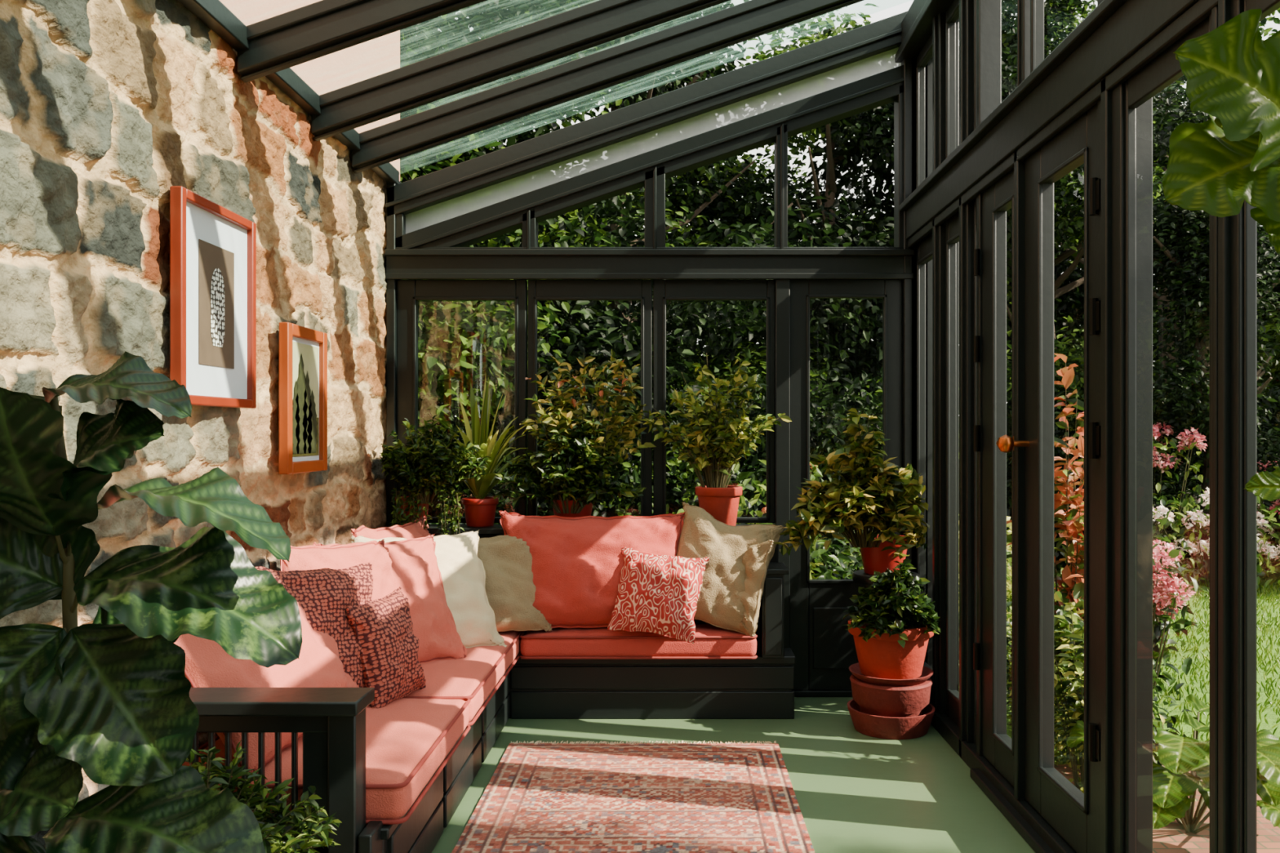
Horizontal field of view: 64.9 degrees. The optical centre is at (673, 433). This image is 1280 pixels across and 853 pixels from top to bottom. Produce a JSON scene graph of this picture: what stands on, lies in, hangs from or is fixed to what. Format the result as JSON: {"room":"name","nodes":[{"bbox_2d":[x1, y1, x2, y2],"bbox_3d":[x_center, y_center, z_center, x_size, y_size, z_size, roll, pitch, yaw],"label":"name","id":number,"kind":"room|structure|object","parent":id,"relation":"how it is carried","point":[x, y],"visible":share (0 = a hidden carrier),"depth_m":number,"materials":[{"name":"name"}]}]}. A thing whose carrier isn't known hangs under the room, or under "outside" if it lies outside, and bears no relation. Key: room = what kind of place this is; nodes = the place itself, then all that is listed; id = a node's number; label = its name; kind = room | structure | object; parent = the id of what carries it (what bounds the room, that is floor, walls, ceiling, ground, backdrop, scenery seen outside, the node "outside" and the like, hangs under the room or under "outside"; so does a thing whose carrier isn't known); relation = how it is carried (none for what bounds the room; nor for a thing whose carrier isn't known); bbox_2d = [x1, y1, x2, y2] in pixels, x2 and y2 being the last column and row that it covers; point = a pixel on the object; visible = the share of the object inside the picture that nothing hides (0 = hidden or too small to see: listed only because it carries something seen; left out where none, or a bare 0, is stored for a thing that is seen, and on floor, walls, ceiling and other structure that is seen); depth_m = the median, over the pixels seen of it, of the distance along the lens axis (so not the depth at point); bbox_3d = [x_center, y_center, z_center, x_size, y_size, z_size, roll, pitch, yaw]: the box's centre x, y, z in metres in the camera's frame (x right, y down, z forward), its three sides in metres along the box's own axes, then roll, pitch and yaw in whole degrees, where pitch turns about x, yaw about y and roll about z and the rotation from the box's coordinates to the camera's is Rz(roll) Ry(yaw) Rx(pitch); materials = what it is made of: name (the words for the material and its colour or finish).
{"room":"sunroom","nodes":[
{"label":"sunroom","id":0,"kind":"room"},
{"bbox_2d":[0,0,386,848],"bbox_3d":[-1.412,-0.010,2.228,0.064,2.620,5.656,0,0,0],"label":"wall","id":1,"kind":"structure","parent":0,"point":[107,106],"depth_m":2.78,"materials":[{"name":"stone"}]},
{"bbox_2d":[169,186,256,408],"bbox_3d":[-1.367,-0.380,3.013,0.035,0.600,0.495,0,0,0],"label":"framed picture","id":2,"kind":"object","parent":1,"relation":"attached to","point":[213,247],"visible":0.84,"depth_m":2.98,"materials":[{"name":"white paper"}]},
{"bbox_2d":[198,239,234,368],"bbox_3d":[-1.366,-0.380,3.015,0.004,0.360,0.230,0,0,0],"label":"art print","id":3,"kind":"object","parent":2,"relation":"attached to","point":[215,258],"depth_m":3.01,"materials":[{"name":"paper"}]},
{"bbox_2d":[279,322,327,474],"bbox_3d":[-1.367,-0.122,3.730,0.035,0.535,0.400,0,0,0],"label":"framed picture","id":4,"kind":"object","parent":1,"relation":"attached to","point":[303,351],"visible":1,"depth_m":3.70,"materials":[{"name":"brown wood"}]},
{"bbox_2d":[292,341,319,457],"bbox_3d":[-1.365,-0.122,3.730,0.005,0.415,0.290,0,0,0],"label":"painting","id":5,"kind":"object","parent":4,"relation":"attached to","point":[305,354],"depth_m":3.73},
{"bbox_2d":[184,741,342,852],"bbox_3d":[-1.051,1.004,2.188,0.600,0.591,0.505,0,0,0],"label":"potted fern","id":6,"kind":"object","parent":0,"point":[276,839],"depth_m":2.33,"materials":[{"name":"green plant"}]},
{"bbox_2d":[219,0,399,181],"bbox_3d":[-1.600,-1.740,2.350,0.320,6.320,5.900,0,0,0],"label":"exterior wall","id":7,"kind":"structure","parent":0,"point":[379,55],"depth_m":4.34,"materials":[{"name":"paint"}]},
{"bbox_2d":[385,10,932,697],"bbox_3d":[-0.065,-0.409,4.992,2.690,3.418,0.155,0,0,0],"label":"wall","id":8,"kind":"structure","parent":0,"point":[438,251],"depth_m":4.94,"materials":[{"name":"black metal"}]},
{"bbox_2d":[396,279,527,523],"bbox_3d":[-1.048,-0.158,4.996,0.639,1.205,0.068,0,0,0],"label":"frame","id":9,"kind":"object","parent":8,"relation":"attached to","point":[409,291],"visible":0.56,"depth_m":4.97,"materials":[{"name":"black metal"}]},
{"bbox_2d":[384,524,778,648],"bbox_3d":[-0.445,0.875,4.867,1.890,0.850,0.225,0,0,0],"label":"windowsill","id":10,"kind":"object","parent":8,"relation":"attached to","point":[496,530],"visible":0.02,"depth_m":4.78,"materials":[{"name":"black wood"}]},
{"bbox_2d":[378,414,491,535],"bbox_3d":[-1.115,0.266,4.736,0.514,0.704,0.371,0,0,12],"label":"potted trailing plant","id":11,"kind":"object","parent":10,"relation":"on","point":[429,471],"visible":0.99,"depth_m":4.70,"materials":[{"name":"green plant"}]},
{"bbox_2d":[435,377,533,527],"bbox_3d":[-0.916,0.076,4.829,0.768,0.745,0.259,0,0,0],"label":"spider plant","id":12,"kind":"object","parent":10,"relation":"on","point":[480,509],"visible":0.77,"depth_m":4.85,"materials":[{"name":"green plant"}]},
{"bbox_2d":[493,348,656,517],"bbox_3d":[-0.474,0.023,4.792,0.781,0.852,0.367,0,0,-5],"label":"bush","id":13,"kind":"object","parent":10,"relation":"on","point":[576,475],"visible":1,"depth_m":4.78,"materials":[{"name":"green plant"}]},
{"bbox_2d":[640,353,791,525],"bbox_3d":[0.205,0.033,4.829,0.738,0.833,0.311,0,0,0],"label":"potted shrub","id":14,"kind":"object","parent":10,"relation":"on","point":[714,451],"visible":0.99,"depth_m":4.81,"materials":[{"name":"green plant"}]},
{"bbox_2d":[528,279,652,515],"bbox_3d":[-0.412,-0.158,4.996,0.613,1.205,0.068,0,0,0],"label":"frame","id":15,"kind":"object","parent":8,"relation":"attached to","point":[641,290],"visible":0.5,"depth_m":4.97,"materials":[{"name":"black metal"}]},
{"bbox_2d":[404,47,901,233],"bbox_3d":[-0.095,-1.452,5.000,2.530,0.980,0.001,0,0,0],"label":"glass strip","id":16,"kind":"object","parent":8,"relation":"attached to","point":[882,62],"visible":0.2,"depth_m":5.00,"materials":[{"name":"clear glass"}]},
{"bbox_2d":[653,279,774,523],"bbox_3d":[0.202,-0.158,4.996,0.602,1.205,0.068,0,0,0],"label":"frame","id":17,"kind":"object","parent":8,"relation":"attached to","point":[664,290],"visible":0.8,"depth_m":4.97,"materials":[{"name":"black metal"}]},
{"bbox_2d":[790,279,902,690],"bbox_3d":[0.853,0.255,4.987,0.559,2.030,0.067,0,0,0],"label":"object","id":18,"kind":"object","parent":8,"relation":"attached to","point":[824,651],"visible":0.68,"depth_m":4.96,"materials":[{"name":"black metal"}]},
{"bbox_2d":[431,697,1035,852],"bbox_3d":[-0.105,1.360,2.190,2.810,0.120,5.780,0,0,0],"label":"floor","id":19,"kind":"structure","parent":0,"point":[855,792],"depth_m":3.82,"materials":[{"name":"green paint"}]},
{"bbox_2d":[0,351,302,852],"bbox_3d":[-0.980,0.576,1.790,0.662,1.447,0.404,0,0,0],"label":"potted plant","id":20,"kind":"object","parent":19,"relation":"on","point":[108,698],"visible":1,"depth_m":1.73,"materials":[{"name":"green plant"}]},
{"bbox_2d":[182,562,795,852],"bbox_3d":[-0.412,0.955,3.612,1.935,0.690,2.295,0,0,0],"label":"sofa","id":21,"kind":"object","parent":19,"relation":"on","point":[395,775],"visible":0.72,"depth_m":3.54,"materials":[{"name":"pink fabric"}]},
{"bbox_2d":[173,601,359,773],"bbox_3d":[-1.200,0.698,2.983,0.332,0.395,0.716,0,0,8],"label":"throw pillow","id":22,"kind":"object","parent":21,"relation":"on","point":[207,664],"visible":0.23,"depth_m":2.78,"materials":[{"name":"pink fabric"}]},
{"bbox_2d":[255,562,373,687],"bbox_3d":[-1.159,0.669,3.278,0.471,0.504,0.245,0,0,-44],"label":"throw pillow","id":23,"kind":"object","parent":21,"relation":"on","point":[325,595],"visible":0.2,"depth_m":3.26,"materials":[{"name":"fabric"}]},
{"bbox_2d":[182,697,471,824],"bbox_3d":[-1.032,0.948,3.030,0.683,0.127,0.868,0,0,0],"label":"seat cushion","id":24,"kind":"object","parent":21,"relation":"on","point":[407,739],"depth_m":2.87,"materials":[{"name":"pink fabric"}]},
{"bbox_2d":[280,538,394,600],"bbox_3d":[-1.187,0.646,3.658,0.245,0.540,0.554,0,0,28],"label":"throw pillow","id":25,"kind":"object","parent":21,"relation":"on","point":[346,556],"visible":0.27,"depth_m":3.70,"materials":[{"name":"pink fabric"}]},
{"bbox_2d":[346,586,426,708],"bbox_3d":[-0.969,0.735,3.421,0.180,0.381,0.337,0,0,15],"label":"throw pillow","id":26,"kind":"object","parent":21,"relation":"on","point":[383,628],"visible":0.93,"depth_m":3.34,"materials":[{"name":"fabric"}]},
{"bbox_2d":[312,534,466,664],"bbox_3d":[-1.076,0.663,3.898,0.275,0.514,0.582,0,0,38],"label":"throw pillow","id":27,"kind":"object","parent":21,"relation":"on","point":[415,570],"visible":0.52,"depth_m":3.95,"materials":[{"name":"pink fabric"}]},
{"bbox_2d":[351,515,431,539],"bbox_3d":[-1.199,0.650,4.494,0.199,0.515,0.640,0,0,17],"label":"throw pillow","id":28,"kind":"object","parent":21,"relation":"on","point":[411,530],"visible":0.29,"depth_m":4.49,"materials":[{"name":"pink fabric"}]},
{"bbox_2d":[350,529,506,648],"bbox_3d":[-1.005,0.663,4.182,0.596,0.496,0.296,0,0,-40],"label":"throw pillow","id":29,"kind":"object","parent":21,"relation":"on","point":[463,573],"visible":0.45,"depth_m":4.22,"materials":[{"name":"beige fabric"}]},
{"bbox_2d":[477,534,551,631],"bbox_3d":[-0.862,0.684,4.518,0.606,0.480,0.234,0,0,-21],"label":"throw pillow","id":30,"kind":"object","parent":21,"relation":"on","point":[507,561],"visible":0.36,"depth_m":4.50,"materials":[{"name":"beige fabric"}]},
{"bbox_2d":[499,510,684,628],"bbox_3d":[-0.381,0.635,4.614,0.872,0.550,0.264,0,0,3],"label":"throw pillow","id":31,"kind":"object","parent":21,"relation":"on","point":[578,562],"visible":0.48,"depth_m":4.55,"materials":[{"name":"pink fabric"}]},
{"bbox_2d":[520,624,757,659],"bbox_3d":[-0.157,0.947,4.628,1.071,0.129,0.263,0,0,0],"label":"seat cushion","id":32,"kind":"object","parent":21,"relation":"on","point":[711,642],"depth_m":4.50,"materials":[{"name":"pink fabric"}]},
{"bbox_2d":[607,546,709,644],"bbox_3d":[-0.065,0.719,4.481,0.421,0.408,0.201,0,0,15],"label":"throw pillow","id":33,"kind":"object","parent":21,"relation":"on","point":[659,594],"visible":1,"depth_m":4.43,"materials":[{"name":"fabric"}]},
{"bbox_2d":[676,502,784,639],"bbox_3d":[0.208,0.627,4.611,0.593,0.611,0.225,0,0,11],"label":"throw pillow","id":34,"kind":"object","parent":21,"relation":"on","point":[702,535],"visible":0.6,"depth_m":4.54,"materials":[{"name":"beige fabric"}]},
{"bbox_2d":[733,539,773,636],"bbox_3d":[0.294,0.691,4.653,0.202,0.427,0.442,0,0,-30],"label":"throw pillow","id":35,"kind":"object","parent":21,"relation":"on","point":[755,559],"visible":0.44,"depth_m":4.49,"materials":[{"name":"beige fabric"}]},
{"bbox_2d":[451,740,814,852],"bbox_3d":[-0.122,1.292,3.140,1.122,0.014,2.201,0,0,0],"label":"rug","id":36,"kind":"object","parent":19,"relation":"on","point":[686,797],"visible":1,"depth_m":3.51,"materials":[{"name":"pink fabric"}]},
{"bbox_2d":[852,569,919,588],"bbox_3d":[1.000,0.980,4.740,0.310,0.641,0.310,0,0,0],"label":"plant stand","id":37,"kind":"object","parent":19,"relation":"on","point":[860,576],"visible":0.17,"depth_m":4.68,"materials":[{"name":"black metal"}]},
{"bbox_2d":[773,408,929,574],"bbox_3d":[0.804,0.272,4.620,0.705,0.774,0.523,0,0,6],"label":"potted plant","id":38,"kind":"object","parent":37,"relation":"on","point":[878,497],"visible":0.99,"depth_m":4.53,"materials":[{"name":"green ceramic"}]},
{"bbox_2d":[841,558,940,739],"bbox_3d":[0.934,0.922,4.353,0.412,0.754,0.512,0,0,3],"label":"potted plant","id":39,"kind":"object","parent":19,"relation":"on","point":[892,624],"visible":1,"depth_m":4.28,"materials":[{"name":"ceramic"}]},
{"bbox_2d":[1161,8,1279,501],"bbox_3d":[0.893,0.376,1.203,0.471,1.846,0.353,0,0,-16],"label":"fig","id":40,"kind":"object","parent":19,"relation":"on","point":[1224,161],"visible":1,"depth_m":1.26,"materials":[{"name":"green leaf"},{"name":"aged terracotta"},{"name":"soil"}]},
{"bbox_2d":[894,0,1257,852],"bbox_3d":[1.200,-0.350,2.200,0.200,3.340,5.600,0,0,0],"label":"wall","id":41,"kind":"structure","parent":0,"point":[1092,65],"depth_m":2.67,"materials":[{"name":"black metal"}]},
{"bbox_2d":[915,34,932,188],"bbox_3d":[1.204,-1.480,4.715,0.043,0.720,0.430,0,0,0],"label":"frame","id":42,"kind":"object","parent":41,"relation":"attached to","point":[925,55],"visible":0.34,"depth_m":4.89,"materials":[{"name":"black metal"}]},
{"bbox_2d":[916,231,932,699],"bbox_3d":[1.204,0.140,4.715,0.043,2.180,0.430,0,0,0],"label":"frame","id":43,"kind":"object","parent":41,"relation":"attached to","point":[924,246],"visible":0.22,"depth_m":4.88,"materials":[{"name":"black metal"}]},
{"bbox_2d":[945,0,959,159],"bbox_3d":[1.204,-1.480,4.240,0.043,0.720,0.320,0,0,0],"label":"frame","id":44,"kind":"object","parent":41,"relation":"attached to","point":[953,12],"visible":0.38,"depth_m":4.36,"materials":[{"name":"black metal"}]},
{"bbox_2d":[946,210,959,727],"bbox_3d":[1.204,0.140,4.240,0.043,2.180,0.320,0,0,0],"label":"frame","id":45,"kind":"object","parent":41,"relation":"attached to","point":[952,223],"visible":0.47,"depth_m":4.35,"materials":[{"name":"black metal"}]},
{"bbox_2d":[973,197,976,745],"bbox_3d":[1.208,0.140,3.930,0.035,2.180,0.120,0,0,0],"label":"frame","id":46,"kind":"object","parent":41,"relation":"attached to","point":[975,198],"visible":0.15,"depth_m":3.97,"materials":[{"name":"black metal"}]},
{"bbox_2d":[982,168,1013,786],"bbox_3d":[1.194,0.142,3.607,0.053,2.165,0.445,0,0,0],"label":"door","id":47,"kind":"structure","parent":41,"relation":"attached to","point":[997,748],"depth_m":3.68,"materials":[{"name":"black metal"}]},
{"bbox_2d":[973,0,1030,129],"bbox_3d":[1.204,-1.480,3.705,0.043,0.720,0.570,0,0,0],"label":"frame","id":48,"kind":"object","parent":41,"relation":"attached to","point":[1023,6],"visible":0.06,"depth_m":3.44,"materials":[{"name":"black metal"}]},
{"bbox_2d":[995,435,1029,453],"bbox_3d":[1.127,0.035,3.389,0.107,0.060,0.173,0,0,0],"label":"door knob","id":49,"kind":"object","parent":41,"relation":"in","point":[1005,443],"depth_m":3.32,"materials":[{"name":"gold metal"}]},
{"bbox_2d":[1013,150,1025,800],"bbox_3d":[1.165,0.140,3.382,0.030,2.180,0.035,0,0,0],"label":"astragal","id":50,"kind":"object","parent":41,"relation":"attached to","point":[1019,166],"visible":0.76,"depth_m":3.37,"materials":[{"name":"black metal"}]},
{"bbox_2d":[973,177,1101,762],"bbox_3d":[1.158,0.100,3.286,0.028,1.600,1.112,0,0,0],"label":"hinges","id":51,"kind":"object","parent":41,"relation":"attached to","point":[1095,184],"visible":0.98,"depth_m":2.76,"materials":[{"name":"black metal"}]},
{"bbox_2d":[1024,102,1097,852],"bbox_3d":[1.194,0.142,3.072,0.053,2.165,0.615,0,0,0],"label":"door","id":52,"kind":"structure","parent":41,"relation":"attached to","point":[1073,814],"depth_m":3.22,"materials":[{"name":"black metal"}]},
{"bbox_2d":[1030,0,1097,73],"bbox_3d":[1.204,-1.480,3.062,0.043,0.720,0.595,0,0,0],"label":"frame","id":53,"kind":"object","parent":41,"relation":"attached to","point":[1037,6],"visible":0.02,"depth_m":3.32,"materials":[{"name":"black metal"}]},
{"bbox_2d":[1124,15,1209,852],"bbox_3d":[1.188,0.140,2.405,0.025,2.180,0.430,0,0,0],"label":"frame","id":54,"kind":"object","parent":41,"relation":"attached to","point":[1164,69],"visible":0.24,"depth_m":2.60,"materials":[{"name":"black metal"}]},
{"bbox_2d":[1244,0,1279,852],"bbox_3d":[1.188,0.140,1.847,0.025,2.180,0.455,0,0,0],"label":"frame","id":55,"kind":"object","parent":41,"relation":"attached to","point":[1268,7],"visible":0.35,"depth_m":2.07,"materials":[{"name":"black metal"}]},
{"bbox_3d":[-0.005,-1.764,2.225,2.850,0.969,5.650,0,0,0],"label":"ceiling","id":56,"kind":"structure","parent":0,"visible":0},
{"bbox_2d":[177,0,863,184],"bbox_3d":[-0.055,-1.674,2.189,2.710,1.060,5.622,0,0,0],"label":"rafters","id":57,"kind":"object","parent":56,"relation":"attached to","point":[268,47],"visible":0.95,"depth_m":3.88,"materials":[{"name":"dark grey-brown painted metal"}]},
{"label":"outside","id":58,"kind":"structure","parent":0,"visible":0},
{"bbox_2d":[826,554,1279,764],"bbox_3d":[5.000,1.527,10.000,70.000,0.345,70.000,0,0,0],"label":"lawn","id":59,"kind":"structure","parent":58,"point":[1197,682],"depth_m":6.19,"materials":[{"name":"green plant"}]},
{"bbox_2d":[400,20,617,441],"bbox_3d":[-2.448,-0.961,8.320,3.852,4.798,3.577,0,0,13],"label":"tree","id":60,"kind":"object","parent":59,"relation":"on","point":[446,363],"visible":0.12,"depth_m":7.44,"materials":[{"name":"green plant"}]},
{"bbox_2d":[400,0,648,485],"bbox_3d":[-3.168,-2.509,9.339,4.900,7.891,5.662,0,0,-44],"label":"tree","id":61,"kind":"object","parent":59,"relation":"on","point":[482,13],"visible":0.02,"depth_m":8.37,"materials":[{"name":"green plant"}]},
{"bbox_2d":[435,0,853,517],"bbox_3d":[-0.689,-2.352,10.750,5.042,7.578,5.580,0,0,16],"label":"tree","id":62,"kind":"object","parent":59,"relation":"on","point":[618,329],"visible":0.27,"depth_m":9.53,"materials":[{"name":"green plant"}]},
{"bbox_2d":[428,515,873,579],"bbox_3d":[-0.497,1.081,6.635,4.536,1.195,1.507,0,0,2],"label":"shrub","id":63,"kind":"object","parent":59,"relation":"on","point":[846,573],"visible":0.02,"depth_m":6.33,"materials":[{"name":"green plant"}]},
{"bbox_2d":[422,356,882,579],"bbox_3d":[-0.839,0.595,8.875,7.260,2.580,2.055,0,0,-3],"label":"hedge","id":64,"kind":"object","parent":59,"relation":"on","point":[822,427],"visible":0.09,"depth_m":8.59,"materials":[{"name":"green plant"}]},
{"bbox_2d":[638,3,893,549],"bbox_3d":[1.678,-1.974,12.379,4.166,6.822,5.350,0,0,41],"label":"tree","id":65,"kind":"object","parent":59,"relation":"on","point":[869,136],"visible":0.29,"depth_m":11.44,"materials":[{"name":"green plant"}]},
{"bbox_2d":[724,459,840,579],"bbox_3d":[0.602,0.814,5.998,0.821,1.312,0.864,0,0,0],"label":"rose bush","id":66,"kind":"object","parent":59,"relation":"on","point":[744,501],"visible":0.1,"depth_m":5.83,"materials":[{"name":"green plant"}]},
{"bbox_2d":[422,179,1279,515],"bbox_3d":[4.312,-0.796,15.023,28.897,6.373,6.345,0,0,5],"label":"hedge","id":67,"kind":"object","parent":59,"relation":"on","point":[1276,289],"visible":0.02,"depth_m":14.87,"materials":[{"name":"green plant"}]},
{"bbox_2d":[1006,515,1011,680],"bbox_3d":[1.974,1.091,6.676,1.014,1.194,2.598,0,0,22],"label":"shrub","id":68,"kind":"object","parent":59,"relation":"on","point":[1009,525],"visible":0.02,"depth_m":6.31,"materials":[{"name":"green plant"}]},
{"bbox_2d":[1006,353,1084,753],"bbox_3d":[1.786,0.524,4.576,0.677,1.792,0.734,0,0,0],"label":"shrub","id":69,"kind":"object","parent":59,"relation":"on","point":[1070,582],"visible":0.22,"depth_m":4.59,"materials":[{"name":"plant"}]},
{"bbox_2d":[884,0,1209,544],"bbox_3d":[4.054,-1.989,11.753,3.466,6.851,4.371,0,0,-5],"label":"tree","id":70,"kind":"object","parent":59,"relation":"on","point":[1068,190],"visible":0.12,"depth_m":10.80,"materials":[{"name":"green plant"}]},
{"bbox_2d":[1006,613,1195,800],"bbox_3d":[1.762,1.210,4.494,0.550,0.641,1.816,0,0,0],"label":"shrub","id":71,"kind":"object","parent":59,"relation":"on","point":[1065,757],"visible":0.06,"depth_m":4.15,"materials":[{"name":"green plant"}]},
{"bbox_2d":[1006,8,1279,410],"bbox_3d":[6.651,-2.703,14.065,5.151,8.279,4.998,0,0,9],"label":"tree","id":72,"kind":"object","parent":59,"relation":"on","point":[1274,332],"visible":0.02,"depth_m":12.73,"materials":[{"name":"green plant"}]},
{"bbox_2d":[1006,185,1279,581],"bbox_3d":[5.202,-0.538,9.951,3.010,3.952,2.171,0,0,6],"label":"hedge","id":73,"kind":"object","parent":59,"relation":"on","point":[1181,249],"visible":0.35,"depth_m":9.52,"materials":[{"name":"green plant"}]},
{"bbox_2d":[1053,764,1279,852],"bbox_3d":[2.375,1.415,1.625,2.050,0.030,5.250,0,0,0],"label":"brick path","id":74,"kind":"structure","parent":59,"relation":"on","point":[1171,838],"depth_m":3.49,"materials":[{"name":"orange brick"}]},
{"bbox_2d":[1053,521,1084,788],"bbox_3d":[1.626,0.874,3.915,0.450,1.094,0.408,0,0,29],"label":"shrub","id":75,"kind":"object","parent":74,"relation":"on","point":[1077,668],"visible":0.33,"depth_m":3.92,"materials":[{"name":"green plant"}]},
{"bbox_2d":[1066,688,1279,834],"bbox_3d":[1.800,1.193,3.565,0.755,0.463,1.036,0,0,19],"label":"plant","id":76,"kind":"object","parent":74,"relation":"on","point":[1173,784],"visible":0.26,"depth_m":3.23,"materials":[{"name":"green plant"}]},
{"bbox_2d":[1152,538,1184,646],"bbox_3d":[2.977,1.073,6.601,0.617,0.786,0.571,0,0,0],"label":"hydrangea bush","id":77,"kind":"object","parent":59,"relation":"on","point":[1157,541],"visible":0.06,"depth_m":6.46,"materials":[{"name":"pink plant"}]},
{"bbox_2d":[1152,542,1198,701],"bbox_3d":[2.565,1.046,5.500,0.553,0.873,0.557,0,0,0],"label":"hydrangea bush","id":78,"kind":"object","parent":59,"relation":"on","point":[1166,596],"visible":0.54,"depth_m":5.38,"materials":[{"name":"pink plant"}]},
{"bbox_2d":[1079,487,1279,597],"bbox_3d":[5.004,0.976,9.402,1.922,1.028,1.919,0,0,0],"label":"hydrangea bush","id":79,"kind":"object","parent":59,"relation":"on","point":[1191,544],"visible":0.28,"depth_m":8.97,"materials":[{"name":"white plant"}]},
{"bbox_2d":[1152,422,1207,577],"bbox_3d":[4.491,0.666,9.397,0.821,1.578,0.851,0,0,0],"label":"hydrangea bush","id":80,"kind":"object","parent":59,"relation":"on","point":[1197,437],"visible":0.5,"depth_m":9.19,"materials":[{"name":"pink plant"}]},
{"bbox_2d":[1257,460,1279,583],"bbox_3d":[6.402,0.832,9.824,1.910,1.318,1.885,0,0,0],"label":"hydrangea bush","id":81,"kind":"object","parent":59,"relation":"on","point":[1277,503],"visible":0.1,"depth_m":9.51,"materials":[{"name":"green plant"}]}
]}

